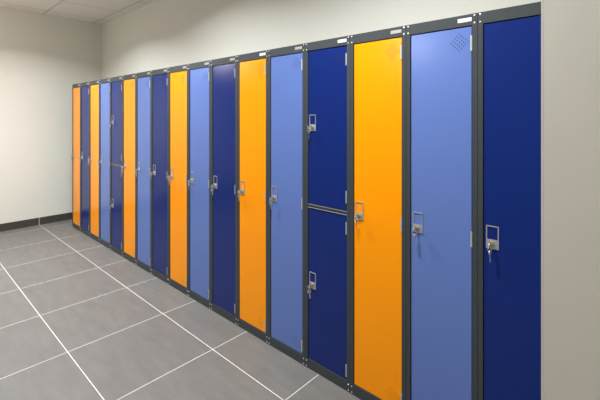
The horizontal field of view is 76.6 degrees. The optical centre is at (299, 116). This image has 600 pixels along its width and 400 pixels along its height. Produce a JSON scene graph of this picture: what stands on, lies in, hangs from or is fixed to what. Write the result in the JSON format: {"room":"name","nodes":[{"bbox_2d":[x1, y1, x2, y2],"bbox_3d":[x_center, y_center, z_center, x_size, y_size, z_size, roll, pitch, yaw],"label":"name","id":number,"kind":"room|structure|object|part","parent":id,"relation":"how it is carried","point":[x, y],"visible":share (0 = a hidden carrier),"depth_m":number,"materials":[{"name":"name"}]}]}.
{"room":"changing room","nodes":[
{"label":"changing room","id":0,"kind":"room"},
{"bbox_2d":[0,7,101,223],"bbox_3d":[-4.311,0.029,3.951,0.100,2.720,4.200,0,0,43],"label":"wall","id":1,"kind":"structure","parent":0,"point":[42,56],"depth_m":4.91,"materials":[{"name":"white paint"}]},
{"bbox_2d":[0,212,71,231],"bbox_3d":[-4.271,1.343,3.914,0.010,0.092,4.200,0,0,43],"label":"baseboard","id":2,"kind":"structure","parent":1,"relation":"attached to","point":[66,216],"depth_m":4.86,"materials":[{"name":"tile"}]},
{"bbox_2d":[0,0,155,23],"bbox_3d":[-1.331,-1.381,1.196,8.218,0.100,4.400,0,0,43],"label":"ceiling","id":3,"kind":"structure","parent":0,"point":[93,11],"depth_m":4.62,"materials":[{"name":"tile"}]},
{"bbox_2d":[0,219,360,399],"bbox_3d":[-1.331,1.439,1.196,8.218,0.100,4.400,0,0,43],"label":"floor","id":4,"kind":"structure","parent":0,"point":[79,320],"depth_m":2.37,"materials":[{"name":"grey tile"}]},
{"bbox_2d":[72,83,80,231],"bbox_3d":[-2.608,0.489,4.880,0.304,1.800,0.494,0,0,43],"label":"locker","id":5,"kind":"object","parent":4,"relation":"on","point":[76,88],"visible":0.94,"depth_m":4.71,"materials":[{"name":"orange metal"}]},
{"bbox_2d":[81,81,89,236],"bbox_3d":[-2.384,0.489,4.673,0.304,1.800,0.494,0,0,43],"label":"locker","id":6,"kind":"object","parent":4,"relation":"on","point":[85,87],"visible":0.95,"depth_m":4.50,"materials":[{"name":"blue metal"}]},
{"bbox_2d":[90,80,98,241],"bbox_3d":[-2.160,0.489,4.466,0.304,1.800,0.494,0,0,43],"label":"locker","id":7,"kind":"object","parent":4,"relation":"on","point":[94,85],"visible":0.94,"depth_m":4.30,"materials":[{"name":"orange metal"}]},
{"bbox_2d":[99,78,109,248],"bbox_3d":[-1.937,0.489,4.259,0.304,1.800,0.494,0,0,43],"label":"locker","id":8,"kind":"object","parent":4,"relation":"on","point":[104,84],"visible":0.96,"depth_m":4.10,"materials":[{"name":"blue metal"}]},
{"bbox_2d":[110,76,122,256],"bbox_3d":[-1.713,0.489,4.052,0.304,1.800,0.494,0,0,43],"label":"locker","id":9,"kind":"object","parent":4,"relation":"on","point":[116,83],"visible":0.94,"depth_m":3.88,"materials":[{"name":"metal"}]},
{"bbox_3d":[-1.866,0.918,3.886,0.258,0.830,0.017,0,0,43],"label":"door","id":10,"kind":"part","parent":9,"relation":"part of","materials":[{"name":"blue metal"}]},
{"bbox_3d":[-1.866,0.057,3.886,0.258,0.838,0.017,0,0,43],"label":"door","id":11,"kind":"part","parent":9,"relation":"part of","materials":[{"name":"blue metal"}]},
{"bbox_2d":[123,73,135,264],"bbox_3d":[-1.489,0.489,3.845,0.304,1.800,0.494,0,0,43],"label":"locker","id":12,"kind":"object","parent":4,"relation":"on","point":[129,81],"visible":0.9,"depth_m":3.67,"materials":[{"name":"orange metal"}]},
{"bbox_2d":[136,71,150,273],"bbox_3d":[-1.265,0.489,3.638,0.304,1.800,0.494,0,0,43],"label":"locker","id":13,"kind":"object","parent":4,"relation":"on","point":[143,79],"visible":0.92,"depth_m":3.47,"materials":[{"name":"blue metal"}]},
{"bbox_2d":[151,67,168,283],"bbox_3d":[-1.042,0.489,3.431,0.304,1.800,0.494,0,0,43],"label":"locker","id":14,"kind":"object","parent":4,"relation":"on","point":[159,77],"visible":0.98,"depth_m":3.25,"materials":[{"name":"blue metal"}]},
{"bbox_2d":[169,64,187,295],"bbox_3d":[-0.818,0.489,3.224,0.304,1.800,0.494,0,0,43],"label":"locker","id":15,"kind":"object","parent":4,"relation":"on","point":[178,75],"visible":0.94,"depth_m":3.04,"materials":[{"name":"orange metal"}]},
{"bbox_2d":[188,60,210,309],"bbox_3d":[-0.594,0.489,3.018,0.304,1.800,0.494,0,0,43],"label":"locker","id":16,"kind":"object","parent":4,"relation":"on","point":[199,73],"visible":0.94,"depth_m":2.84,"materials":[{"name":"blue metal"}]},
{"bbox_2d":[211,55,236,324],"bbox_3d":[-0.370,0.489,2.811,0.304,1.800,0.494,0,0,43],"label":"locker","id":17,"kind":"object","parent":4,"relation":"on","point":[223,70],"visible":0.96,"depth_m":2.64,"materials":[{"name":"blue metal"}]},
{"bbox_2d":[237,50,267,343],"bbox_3d":[-0.146,0.489,2.604,0.304,1.800,0.494,0,0,43],"label":"locker","id":18,"kind":"object","parent":4,"relation":"on","point":[252,68],"visible":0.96,"depth_m":2.42,"materials":[{"name":"metal"}]},
{"bbox_3d":[-0.378,0.464,2.498,0.046,0.089,0.003,0,0,43],"label":"lock plate","id":19,"kind":"part","parent":18,"relation":"part of","materials":[{"name":"metal"}]},
{"bbox_2d":[268,43,304,365],"bbox_3d":[0.077,0.489,2.397,0.304,1.800,0.494,0,0,43],"label":"locker","id":20,"kind":"object","parent":4,"relation":"on","point":[286,65],"visible":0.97,"depth_m":2.22,"materials":[{"name":"blue metal"}]},
{"bbox_3d":[-0.154,0.464,2.291,0.046,0.089,0.003,0,0,43],"label":"lock plate","id":21,"kind":"part","parent":20,"relation":"part of","materials":[{"name":"metal"}]},
{"bbox_2d":[305,35,349,392],"bbox_3d":[0.301,0.489,2.190,0.304,1.800,0.494,0,0,43],"label":"locker","id":22,"kind":"object","parent":4,"relation":"on","point":[327,62],"visible":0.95,"depth_m":2.02,"materials":[{"name":"metal"}]},
{"bbox_3d":[0.069,0.897,2.084,0.046,0.089,0.003,0,0,43],"label":"lock plate","id":23,"kind":"part","parent":22,"relation":"part of","materials":[{"name":"metal"}]},
{"bbox_3d":[0.069,0.032,2.084,0.046,0.089,0.003,0,0,43],"label":"lock plate","id":24,"kind":"part","parent":22,"relation":"part of","materials":[{"name":"metal"}]},
{"bbox_3d":[0.148,0.918,2.024,0.258,0.830,0.017,0,0,43],"label":"door","id":25,"kind":"part","parent":22,"relation":"part of","materials":[{"name":"blue metal"}]},
{"bbox_3d":[0.148,0.057,2.024,0.258,0.838,0.017,0,0,43],"label":"door","id":26,"kind":"part","parent":22,"relation":"part of","materials":[{"name":"blue metal"}]},
{"bbox_2d":[350,25,405,399],"bbox_3d":[0.525,0.489,1.983,0.304,1.800,0.494,0,0,43],"label":"locker","id":27,"kind":"object","parent":4,"relation":"on","point":[377,58],"visible":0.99,"depth_m":1.81,"materials":[{"name":"orange metal"}]},
{"bbox_3d":[0.293,0.464,1.877,0.046,0.089,0.003,0,0,43],"label":"lock plate","id":28,"kind":"part","parent":27,"relation":"part of","materials":[{"name":"metal"}]},
{"bbox_3d":[0.439,-0.389,1.737,0.054,0.016,0.002,0,0,43],"label":"name plate","id":29,"kind":"part","parent":27,"relation":"part of","materials":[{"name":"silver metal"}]},
{"bbox_2d":[406,13,477,399],"bbox_3d":[0.749,0.489,1.776,0.304,1.800,0.494,0,0,43],"label":"locker","id":30,"kind":"object","parent":4,"relation":"on","point":[442,54],"visible":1,"depth_m":1.60,"materials":[{"name":"metal"}]},
{"bbox_3d":[0.517,0.464,1.670,0.046,0.089,0.003,0,0,43],"label":"lock plate","id":31,"kind":"part","parent":30,"relation":"part of","materials":[{"name":"metal"}]},
{"bbox_3d":[0.662,-0.389,1.530,0.054,0.016,0.002,0,0,43],"label":"name plate","id":32,"kind":"part","parent":30,"relation":"part of","materials":[{"name":"white plastic"}]},
{"bbox_2d":[478,1,540,399],"bbox_3d":[0.973,0.489,1.569,0.304,1.800,0.494,0,0,43],"label":"locker","id":33,"kind":"object","parent":4,"relation":"on","point":[509,38],"visible":0.5,"depth_m":1.43,"materials":[{"name":"blue metal"}]},
{"bbox_2d":[488,243,491,261],"bbox_3d":[0.730,0.515,1.453,0.047,0.074,0.007,0,0,-43],"label":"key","id":34,"kind":"object","parent":33,"relation":"hanging from","point":[489,247],"visible":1,"depth_m":1.44,"materials":[{"name":"metal"}]},
{"bbox_3d":[0.741,0.464,1.463,0.046,0.089,0.003,0,0,43],"label":"lock plate","id":35,"kind":"part","parent":33,"relation":"part of","materials":[{"name":"metal"}]},
{"bbox_2d":[102,0,540,78],"bbox_3d":[0.128,0.029,2.774,8.218,2.720,0.100,0,0,43],"label":"wall","id":36,"kind":"structure","parent":0,"point":[159,34],"depth_m":3.30,"materials":[{"name":"white paint"}]},
{"bbox_2d":[543,0,599,399],"bbox_3d":[1.807,0.029,0.462,2.412,2.720,1.015,0,0,43],"label":"wall","id":37,"kind":"structure","parent":0,"point":[571,28],"depth_m":0.87,"materials":[{"name":"white paint"}]},
{"bbox_2d":[541,0,542,399],"bbox_3d":[0.588,0.029,0.918,0.004,2.720,0.030,0,0,43],"label":"trim","id":38,"kind":"structure","parent":37,"relation":"attached to","point":[541,0],"depth_m":0.91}
]}

